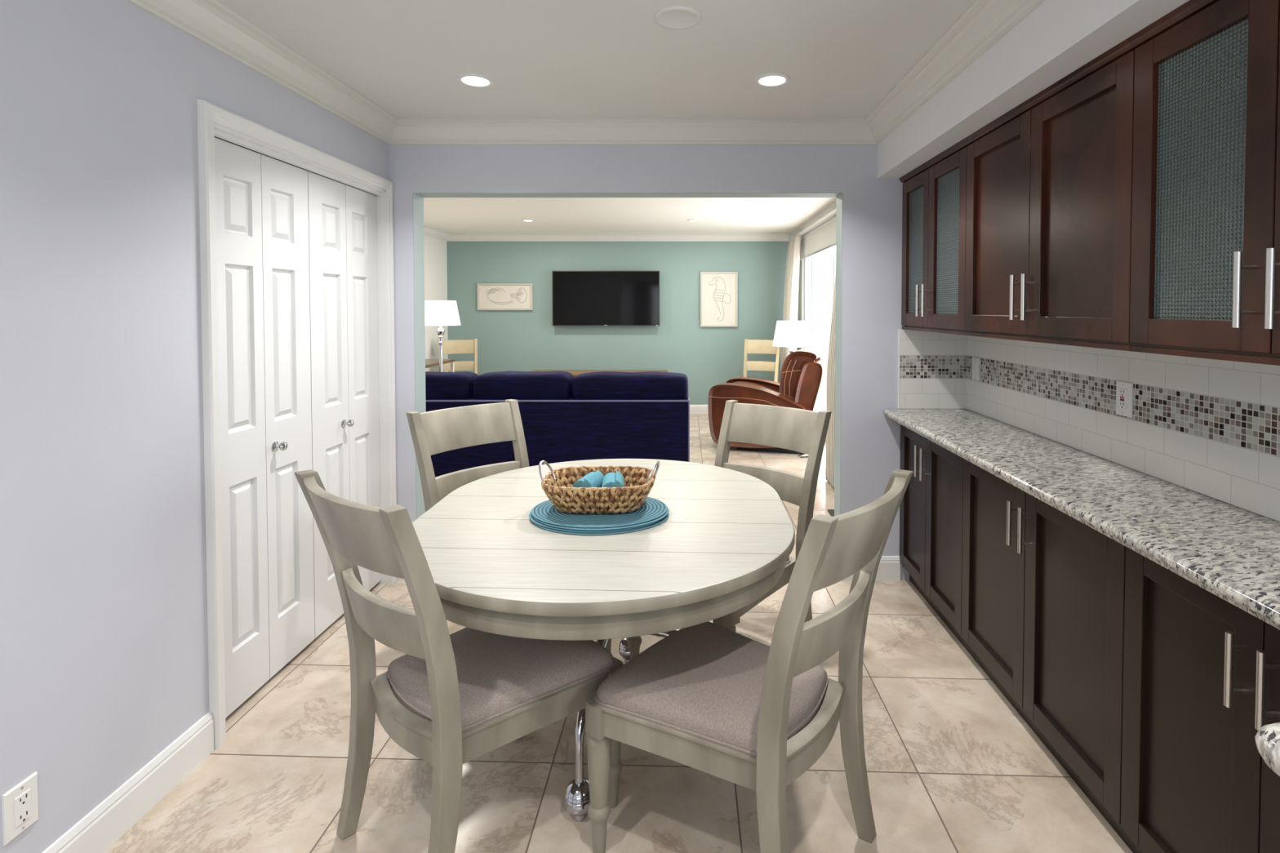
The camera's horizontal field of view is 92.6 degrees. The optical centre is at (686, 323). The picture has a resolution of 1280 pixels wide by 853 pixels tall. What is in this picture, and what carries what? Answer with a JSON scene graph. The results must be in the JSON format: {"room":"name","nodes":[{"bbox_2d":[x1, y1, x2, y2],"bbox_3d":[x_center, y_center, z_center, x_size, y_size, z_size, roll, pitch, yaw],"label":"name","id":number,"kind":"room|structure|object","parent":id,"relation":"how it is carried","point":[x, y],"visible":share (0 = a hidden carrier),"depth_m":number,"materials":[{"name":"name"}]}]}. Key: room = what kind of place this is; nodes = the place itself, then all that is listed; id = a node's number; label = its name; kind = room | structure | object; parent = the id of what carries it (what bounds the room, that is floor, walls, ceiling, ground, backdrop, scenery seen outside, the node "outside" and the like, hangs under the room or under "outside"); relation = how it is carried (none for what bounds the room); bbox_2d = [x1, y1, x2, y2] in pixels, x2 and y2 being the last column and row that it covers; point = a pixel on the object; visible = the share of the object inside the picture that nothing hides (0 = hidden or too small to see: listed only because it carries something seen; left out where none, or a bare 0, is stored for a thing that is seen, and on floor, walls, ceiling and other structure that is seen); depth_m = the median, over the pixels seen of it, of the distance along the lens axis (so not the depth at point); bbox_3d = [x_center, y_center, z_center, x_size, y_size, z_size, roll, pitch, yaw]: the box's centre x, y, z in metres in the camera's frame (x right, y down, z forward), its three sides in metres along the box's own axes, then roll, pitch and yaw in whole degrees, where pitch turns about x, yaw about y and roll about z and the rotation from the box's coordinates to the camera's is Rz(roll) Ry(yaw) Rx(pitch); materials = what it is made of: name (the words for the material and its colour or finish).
{"room":"dining room","nodes":[
{"label":"dining room","id":0,"kind":"room"},
{"bbox_2d":[0,0,388,852],"bbox_3d":[-1.865,0.205,0.385,0.620,2.450,5.760,0,1,0],"label":"wall","id":1,"kind":"structure","parent":0,"point":[104,633],"depth_m":1.61,"materials":[{"name":"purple paint"}]},
{"bbox_2d":[1,771,38,845],"bbox_3d":[-1.550,1.129,1.421,0.010,0.116,0.072,0,1,0],"label":"wall outlet","id":2,"kind":"object","parent":1,"relation":"attached to","point":[20,805],"visible":1,"depth_m":1.41,"materials":[{"name":"white plastic"}]},
{"bbox_2d":[14,788,31,827],"bbox_3d":[-1.547,1.129,1.421,0.003,0.067,0.033,0,1,0],"label":"receptacle","id":3,"kind":"object","parent":2,"relation":"attached to","point":[23,796],"depth_m":1.42,"materials":[{"name":"white plastic"}]},
{"bbox_2d":[41,711,213,852],"bbox_3d":[-1.548,1.382,-0.239,0.014,0.128,4.452,0,1,0],"label":"baseboard","id":4,"kind":"structure","parent":1,"relation":"attached to","point":[102,827],"depth_m":1.72,"materials":[{"name":"white paint"}]},
{"bbox_2d":[197,98,397,749],"bbox_3d":[-1.593,0.323,2.584,0.124,2.105,1.245,0,1,0],"label":"trim","id":5,"kind":"structure","parent":1,"relation":"attached to","point":[214,121],"depth_m":2.02,"materials":[{"name":"white paint"}]},
{"bbox_2d":[214,137,381,718],"bbox_3d":[-1.593,0.356,2.599,0.074,2.002,1.133,0,1,0],"label":"door","id":6,"kind":"structure","parent":1,"relation":"in","point":[296,247],"depth_m":2.43,"materials":[{"name":"white paint"}]},
{"bbox_2d":[423,235,448,372],"bbox_3d":[-3.300,0.067,5.807,0.100,2.455,4.953,0,1,0],"label":"wall","id":7,"kind":"structure","parent":0,"point":[435,249],"depth_m":7.86,"materials":[{"name":"white paint"}]},
{"bbox_2d":[220,0,973,118],"bbox_3d":[-0.040,-1.027,0.275,3.270,0.120,5.801,0,1,0],"label":"ceiling","id":8,"kind":"structure","parent":0,"point":[544,59],"depth_m":2.26,"materials":[{"name":"paint"}]},
{"bbox_2d":[457,73,493,87],"bbox_3d":[-0.887,-1.021,2.560,0.146,0.007,0.146,0,1,0],"label":"recessed light","id":9,"kind":"object","parent":8,"relation":"in","point":[476,80],"visible":1,"depth_m":2.55,"materials":[{"name":"white paint"}]},
{"bbox_2d":[654,5,702,29],"bbox_3d":[-0.029,-1.007,2.010,0.156,0.007,0.156,0,1,0],"label":"cover plate","id":10,"kind":"object","parent":8,"relation":"attached to","point":[674,17],"visible":1,"depth_m":2.00,"materials":[{"name":"paint"}]},
{"bbox_2d":[755,72,790,87],"bbox_3d":[0.358,-1.021,2.555,0.146,0.007,0.146,0,1,0],"label":"recessed light","id":11,"kind":"object","parent":8,"relation":"in","point":[770,79],"visible":1,"depth_m":2.54,"materials":[{"name":"white paint"}]},
{"bbox_2d":[104,413,1132,852],"bbox_3d":[-0.875,1.417,2.926,5.250,0.100,10.980,0,1,0],"label":"floor","id":12,"kind":"structure","parent":0,"point":[953,766],"depth_m":1.86,"materials":[{"name":"beige tile"}]},
{"bbox_2d":[425,359,454,372],"bbox_3d":[-2.945,0.848,6.523,0.550,0.859,1.000,0,1,0],"label":"console table","id":13,"kind":"object","parent":12,"relation":"on","point":[428,362],"visible":0.19,"depth_m":6.75,"materials":[{"name":"brown wood"}]},
{"bbox_2d":[437,338,477,374],"bbox_3d":[-2.818,0.728,7.579,0.475,1.045,0.652,-1,2,-25],"label":"dining chair","id":14,"kind":"object","parent":12,"relation":"on","point":[453,346],"visible":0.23,"depth_m":7.81,"materials":[{"name":"beige wood"}]},
{"bbox_2d":[294,469,623,852],"bbox_3d":[-0.607,0.893,1.682,0.546,1.010,0.698,1,2,42],"label":"dining chair","id":15,"kind":"object","parent":12,"relation":"on","point":[455,699],"visible":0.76,"depth_m":1.55,"materials":[{"name":"grey wood"}]},
{"bbox_2d":[387,626,613,728],"bbox_3d":[-0.539,0.963,1.735,0.476,0.081,0.501,1,2,42],"label":"seat cushion","id":16,"kind":"object","parent":15,"relation":"on","point":[504,681],"depth_m":1.64,"materials":[{"name":"beige fabric"}]},
{"bbox_2d":[405,399,611,651],"bbox_3d":[-0.731,0.872,2.534,0.712,1.010,0.535,1,2,39],"label":"dining chair","id":17,"kind":"object","parent":12,"relation":"on","point":[442,430],"visible":0.22,"depth_m":2.66,"materials":[{"name":"grey wood"}]},
{"bbox_2d":[425,370,689,477],"bbox_3d":[-1.264,0.844,5.096,2.572,0.939,0.953,0,1,0],"label":"sofa","id":18,"kind":"object","parent":12,"relation":"on","point":[565,417],"visible":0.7,"depth_m":4.63,"materials":[{"name":"blue fabric"}]},
{"bbox_2d":[425,371,478,399],"bbox_3d":[-2.083,0.519,4.814,0.835,0.269,0.280,0,1,0],"label":"cushion","id":19,"kind":"object","parent":18,"relation":"on","point":[460,384],"depth_m":4.68,"materials":[{"name":"blue fabric"}]},
{"bbox_2d":[473,370,573,399],"bbox_3d":[-1.280,0.520,4.814,0.750,0.278,0.280,0,1,0],"label":"cushion","id":20,"kind":"object","parent":18,"relation":"on","point":[509,384],"depth_m":4.68,"materials":[{"name":"blue fabric"}]},
{"bbox_2d":[571,371,688,399],"bbox_3d":[-0.442,0.520,4.814,0.907,0.269,0.280,0,1,0],"label":"cushion","id":21,"kind":"object","parent":18,"relation":"on","point":[598,384],"depth_m":4.68,"materials":[{"name":"blue fabric"}]},
{"bbox_2d":[532,369,667,377],"bbox_3d":[-1.165,0.936,8.078,1.810,0.605,0.419,0,1,0],"label":"media console","id":22,"kind":"object","parent":12,"relation":"on","point":[575,372],"visible":0.04,"depth_m":8.13,"materials":[{"name":"brown wood"}]},
{"bbox_2d":[412,458,795,821],"bbox_3d":[-0.270,1.008,2.099,1.216,0.760,1.362,0,1,0],"label":"dining table","id":23,"kind":"object","parent":12,"relation":"on","point":[726,539],"visible":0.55,"depth_m":1.69,"materials":[{"name":"white wood"}]},
{"bbox_2d":[533,513,669,535],"bbox_3d":[-0.279,0.627,1.992,0.443,0.006,0.337,0,1,-3],"label":"placemat","id":24,"kind":"object","parent":23,"relation":"on","point":[666,517],"visible":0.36,"depth_m":1.85,"materials":[{"name":"teal fabric"}]},
{"bbox_2d":[528,511,657,532],"bbox_3d":[-0.293,0.621,1.998,0.443,0.006,0.337,0,1,2],"label":"placemat","id":25,"kind":"object","parent":24,"relation":"on","point":[531,517],"visible":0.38,"depth_m":1.85,"materials":[{"name":"teal fabric"}]},
{"bbox_2d":[532,506,668,530],"bbox_3d":[-0.280,0.615,1.996,0.443,0.006,0.337,0,1,-1],"label":"placemat","id":26,"kind":"object","parent":25,"relation":"on","point":[667,511],"visible":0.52,"depth_m":1.85,"materials":[{"name":"teal fabric"}]},
{"bbox_2d":[531,497,667,528],"bbox_3d":[-0.285,0.608,2.001,0.443,0.006,0.337,0,1,0],"label":"placemat","id":27,"kind":"object","parent":26,"relation":"on","point":[651,508],"visible":0.58,"depth_m":1.92,"materials":[{"name":"teal fabric"}]},
{"bbox_2d":[538,460,659,514],"bbox_3d":[-0.288,0.529,2.022,0.398,0.150,0.278,0,1,0],"label":"woven basket","id":28,"kind":"object","parent":27,"relation":"on","point":[557,485],"visible":0.94,"depth_m":1.92,"materials":[{"name":"brown wicker"}]},
{"bbox_2d":[572,470,604,488],"bbox_3d":[-0.326,0.537,2.026,0.072,0.074,0.110,0,1,14],"label":"rolled towel","id":29,"kind":"object","parent":28,"relation":"in","point":[593,479],"visible":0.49,"depth_m":2.00,"materials":[{"name":"teal fabric"}]},
{"bbox_2d":[601,471,624,488],"bbox_3d":[-0.244,0.537,2.008,0.074,0.076,0.115,0,1,-6],"label":"rolled towel","id":30,"kind":"object","parent":28,"relation":"in","point":[615,479],"visible":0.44,"depth_m":1.98,"materials":[{"name":"teal fabric"}]},
{"bbox_2d":[626,400,831,660],"bbox_3d":[0.182,0.873,2.501,0.546,1.010,0.698,1,2,42],"label":"dining chair","id":31,"kind":"object","parent":12,"relation":"on","point":[799,430],"visible":0.36,"depth_m":2.61,"materials":[{"name":"grey wood"}]},
{"bbox_2d":[585,469,913,852],"bbox_3d":[0.168,0.895,1.607,0.716,1.010,0.530,1,2,35],"label":"dining chair","id":32,"kind":"object","parent":12,"relation":"on","point":[708,697],"visible":0.98,"depth_m":1.50,"materials":[{"name":"grey wood"}]},
{"bbox_2d":[596,621,826,752],"bbox_3d":[0.088,0.966,1.645,0.514,0.081,0.463,1,2,35],"label":"seat cushion","id":33,"kind":"object","parent":32,"relation":"on","point":[698,688],"depth_m":1.56,"materials":[{"name":"beige fabric"}]},
{"bbox_2d":[743,338,780,382],"bbox_3d":[0.871,0.728,7.580,0.475,1.045,0.652,1,2,22],"label":"dining chair","id":34,"kind":"object","parent":12,"relation":"on","point":[751,346],"visible":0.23,"depth_m":7.80,"materials":[{"name":"beige wood"}]},
{"bbox_2d":[707,348,827,457],"bbox_3d":[0.848,0.773,6.348,1.172,1.017,0.785,1,2,20],"label":"leather recliner","id":35,"kind":"object","parent":12,"relation":"on","point":[803,374],"visible":0.71,"depth_m":6.10,"materials":[{"name":"brown leather"}]},
{"bbox_2d":[733,381,779,393],"bbox_3d":[0.725,0.903,6.426,0.757,0.537,0.386,1,2,20],"label":"seat cushion","id":36,"kind":"object","parent":35,"relation":"on","point":[740,387],"depth_m":6.48,"materials":[{"name":"leather"}]},
{"bbox_2d":[779,348,822,400],"bbox_3d":[1.179,0.522,6.251,0.366,0.509,0.470,1,2,20],"label":"cushion","id":37,"kind":"object","parent":35,"relation":"on","point":[799,379],"depth_m":6.05,"materials":[{"name":"leather"}]},
{"bbox_2d":[780,235,800,372],"bbox_3d":[1.327,0.071,7.816,0.163,2.323,0.719,0,1,0],"label":"curtain","id":38,"kind":"object","parent":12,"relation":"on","point":[792,274],"visible":0.49,"depth_m":7.61,"materials":[{"name":"white fabric"}]},
{"bbox_2d":[827,509,834,516],"bbox_3d":[1.150,1.328,4.245,0.300,0.012,0.180,0,1,0],"label":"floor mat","id":39,"kind":"object","parent":12,"relation":"on","point":[831,512],"visible":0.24,"depth_m":4.27,"materials":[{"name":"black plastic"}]},
{"bbox_2d":[899,424,974,659],"bbox_3d":[1.274,0.934,2.857,0.383,0.869,0.730,0,1,0],"label":"base cabinet","id":40,"kind":"object","parent":12,"relation":"on","point":[931,505],"visible":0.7,"depth_m":2.81,"materials":[{"name":"brown wood"}]},
{"bbox_2d":[961,458,1140,852],"bbox_3d":[1.274,0.955,2.033,0.383,0.869,0.916,0,1,0],"label":"base cabinet","id":41,"kind":"object","parent":12,"relation":"on","point":[1043,589],"visible":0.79,"depth_m":1.90,"materials":[{"name":"brown wood"}]},
{"bbox_2d":[883,408,1279,630],"bbox_3d":[1.249,0.499,2.003,0.434,0.040,2.402,0,1,0],"label":"countertop","id":42,"kind":"structure","parent":41,"relation":"on","point":[1230,552],"depth_m":1.62,"materials":[{"name":"grey stone"}]},
{"bbox_2d":[1120,546,1279,852],"bbox_3d":[1.274,0.976,1.195,0.383,0.869,0.759,0,1,0],"label":"base cabinet","id":43,"kind":"object","parent":12,"relation":"on","point":[1202,672],"visible":0.73,"depth_m":1.37,"materials":[{"name":"brown wood"}]},
{"bbox_3d":[1.222,1.003,0.108,0.485,0.869,1.265,0,1,0],"label":"cabinet","id":44,"kind":"object","parent":12,"relation":"on","visible":0},
{"bbox_2d":[1254,722,1279,776],"bbox_3d":[1.089,0.547,0.103,0.754,0.040,1.378,0,1,0],"label":"countertop","id":45,"kind":"structure","parent":44,"relation":"on","point":[1267,738],"depth_m":0.75,"materials":[{"name":"white stone"}]},
{"bbox_3d":[-2.470,0.982,6.327,0.340,0.600,0.400,0,1,0],"label":"side table","id":46,"kind":"object","parent":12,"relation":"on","visible":0},
{"bbox_2d":[424,300,460,372],"bbox_3d":[-2.545,0.222,6.308,0.392,0.920,0.392,0,1,0],"label":"table lamp","id":47,"kind":"object","parent":46,"relation":"on","point":[437,313],"visible":0.74,"depth_m":6.17,"materials":[{"name":"white fabric"}]},
{"bbox_3d":[1.270,0.987,7.152,0.340,0.550,0.290,0,1,0],"label":"side table","id":48,"kind":"object","parent":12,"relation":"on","visible":0},
{"bbox_2d":[772,320,812,353],"bbox_3d":[1.240,0.340,7.151,0.464,0.743,0.464,0,1,0],"label":"table lamp","id":49,"kind":"object","parent":48,"relation":"on","point":[792,334],"visible":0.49,"depth_m":6.97,"materials":[{"name":"white fabric"}]},
{"bbox_2d":[446,240,812,404],"bbox_3d":[-0.825,0.004,8.333,5.050,2.455,0.100,0,1,0],"label":"wall","id":50,"kind":"structure","parent":0,"point":[513,340],"depth_m":8.28,"materials":[{"name":"teal paint"}]},
{"bbox_2d":[476,283,533,310],"bbox_3d":[-2.460,-0.363,8.255,0.750,0.362,0.035,0,1,0],"label":"framed drawing","id":51,"kind":"object","parent":50,"relation":"attached to","point":[490,296],"visible":1,"depth_m":8.25,"materials":[{"name":"grey paper"}]},
{"bbox_2d":[551,271,659,325],"bbox_3d":[-1.083,-0.341,8.216,1.441,0.740,0.115,0,1,0],"label":"television","id":52,"kind":"object","parent":50,"relation":"attached to","point":[579,298],"visible":1,"depth_m":8.16,"materials":[{"name":"black plastic"}]},
{"bbox_2d":[700,271,737,326],"bbox_3d":[0.436,-0.329,8.256,0.503,0.745,0.035,0,1,0],"label":"framed drawing","id":53,"kind":"object","parent":50,"relation":"attached to","point":[718,290],"visible":1,"depth_m":8.25,"materials":[{"name":"grey paper"}]},
{"bbox_2d":[423,197,835,232],"bbox_3d":[-0.825,-1.221,5.825,5.050,0.120,5.053,0,1,0],"label":"ceiling","id":54,"kind":"structure","parent":0,"point":[452,215],"depth_m":6.63,"materials":[{"name":"white paint"}]},
{"bbox_2d":[521,219,533,222],"bbox_3d":[-1.830,-1.187,7.022,0.142,0.007,0.142,0,1,0],"label":"recessed light","id":55,"kind":"object","parent":54,"relation":"in","point":[527,220],"visible":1,"depth_m":7.02,"materials":[{"name":"white paint"}]},
{"bbox_2d":[687,219,699,222],"bbox_3d":[0.080,-1.187,7.022,0.142,0.007,0.142,0,1,0],"label":"recessed light","id":56,"kind":"object","parent":54,"relation":"in","point":[691,220],"visible":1,"depth_m":7.02,"materials":[{"name":"white paint"}]},
{"bbox_2d":[388,144,966,579],"bbox_3d":[-0.825,0.106,3.263,5.050,2.505,0.135,0,1,0],"label":"wall","id":57,"kind":"structure","parent":0,"point":[872,206],"depth_m":3.19,"materials":[{"name":"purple paint"}]},
{"bbox_2d":[412,192,842,519],"bbox_3d":[-0.309,0.336,3.273,2.248,2.045,0.126,0,1,0],"label":"trim","id":58,"kind":"structure","parent":57,"relation":"attached to","point":[417,197],"depth_m":3.26,"materials":[{"name":"grey paint"}]},
{"bbox_2d":[397,555,900,581],"bbox_3d":[-0.201,1.296,3.226,2.658,0.128,0.014,0,1,0],"label":"baseboard","id":59,"kind":"structure","parent":57,"relation":"attached to","point":[889,567],"depth_m":3.22,"materials":[{"name":"white paint"}]},
{"bbox_2d":[897,328,900,408],"bbox_3d":[1.115,0.239,3.202,0.006,0.418,0.008,0,1,0],"label":"trim","id":60,"kind":"structure","parent":57,"relation":"attached to","point":[899,348],"depth_m":3.20,"materials":[{"name":"white paint"}]},
{"bbox_2d":[877,0,1189,178],"bbox_3d":[1.235,-0.828,0.329,0.480,0.282,5.700,0,1,0],"label":"wall","id":61,"kind":"structure","parent":0,"point":[1058,37],"depth_m":1.86,"materials":[{"name":"white paint"}]},
{"bbox_2d":[126,0,1044,144],"bbox_3d":[-0.280,-0.916,0.327,2.550,0.105,5.700,0,1,0],"label":"trim","id":62,"kind":"structure","parent":61,"relation":"attached to","point":[214,23],"depth_m":2.76,"materials":[{"name":"grey paint"}]},
{"bbox_2d":[796,256,1279,522],"bbox_3d":[1.544,0.140,2.894,0.153,2.455,10.780,0,1,0],"label":"wall","id":63,"kind":"structure","parent":0,"point":[1211,428],"depth_m":1.92,"materials":[{"name":"tile"}]},
{"bbox_2d":[423,200,835,240],"bbox_3d":[-0.875,-1.107,5.778,4.750,0.105,4.953,0,1,0],"label":"trim","id":64,"kind":"structure","parent":63,"relation":"attached to","point":[428,230],"depth_m":8.19,"materials":[{"name":"white paint"}]},
{"bbox_2d":[689,404,708,413],"bbox_3d":[-0.875,1.230,5.836,4.750,0.128,4.953,0,1,0],"label":"baseboard","id":65,"kind":"structure","parent":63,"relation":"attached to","point":[694,409],"depth_m":8.30,"materials":[{"name":"white paint"}]},
{"bbox_2d":[788,208,835,241],"bbox_3d":[1.432,-1.073,6.350,0.134,0.033,3.650,0,1,0],"label":"track","id":66,"kind":"object","parent":63,"relation":"attached to","point":[832,213],"visible":0.36,"depth_m":6.36,"materials":[{"name":"white paint"}]},
{"bbox_2d":[825,274,835,487],"bbox_3d":[1.262,0.145,4.871,0.199,2.323,0.491,0,1,0],"label":"curtain","id":67,"kind":"object","parent":66,"relation":"hanging from","point":[830,379],"visible":0.26,"depth_m":4.98,"materials":[{"name":"white fabric"}]},
{"bbox_2d":[800,216,835,260],"bbox_3d":[1.467,-0.920,6.334,0.046,0.292,2.990,0,1,0],"label":"roller blind","id":68,"kind":"object","parent":63,"relation":"attached to","point":[823,237],"visible":0.41,"depth_m":6.68,"materials":[{"name":"grey fabric"}]},
{"bbox_2d":[804,245,835,348],"bbox_3d":[1.560,0.116,6.355,0.060,2.230,3.200,0,1,0],"label":"window","id":69,"kind":"structure","parent":63,"relation":"in","point":[806,261],"depth_m":7.88,"materials":[{"name":"white glass"}]},
{"bbox_2d":[898,140,969,335],"bbox_3d":[1.274,-0.355,2.825,0.383,0.786,0.730,0,1,0],"label":"upper cabinet","id":70,"kind":"object","parent":63,"relation":"attached to","point":[934,201],"visible":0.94,"depth_m":2.77,"materials":[{"name":"brown wood"}]},
{"bbox_2d":[972,356,980,381],"bbox_3d":[1.462,0.228,3.087,0.010,0.116,0.072,0,1,0],"label":"wall switch","id":71,"kind":"object","parent":63,"relation":"attached to","point":[975,361],"visible":1,"depth_m":3.07,"materials":[{"name":"white plastic"}]},
{"bbox_2d":[961,39,1137,351],"bbox_3d":[1.274,-0.334,2.001,0.383,0.786,0.916,0,1,0],"label":"upper cabinet","id":72,"kind":"object","parent":63,"relation":"attached to","point":[1049,180],"visible":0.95,"depth_m":1.86,"materials":[{"name":"brown wood"}]},
{"bbox_2d":[1115,380,1133,417],"bbox_3d":[1.461,0.251,2.040,0.011,0.116,0.072,0,1,0],"label":"wall outlet","id":73,"kind":"object","parent":63,"relation":"attached to","point":[1124,389],"visible":1,"depth_m":2.03,"materials":[{"name":"white plastic"}]},
{"bbox_2d":[1119,387,1126,409],"bbox_3d":[1.458,0.251,2.040,0.003,0.067,0.033,0,1,0],"label":"receptacle","id":74,"kind":"object","parent":73,"relation":"attached to","point":[1122,391],"depth_m":2.04,"materials":[{"name":"white plastic"}]},
{"bbox_2d":[1126,0,1279,365],"bbox_3d":[1.274,-0.313,1.163,0.383,0.786,0.759,0,1,0],"label":"upper cabinet","id":75,"kind":"object","parent":63,"relation":"attached to","point":[1205,257],"visible":1,"depth_m":1.33,"materials":[{"name":"brown wood"}]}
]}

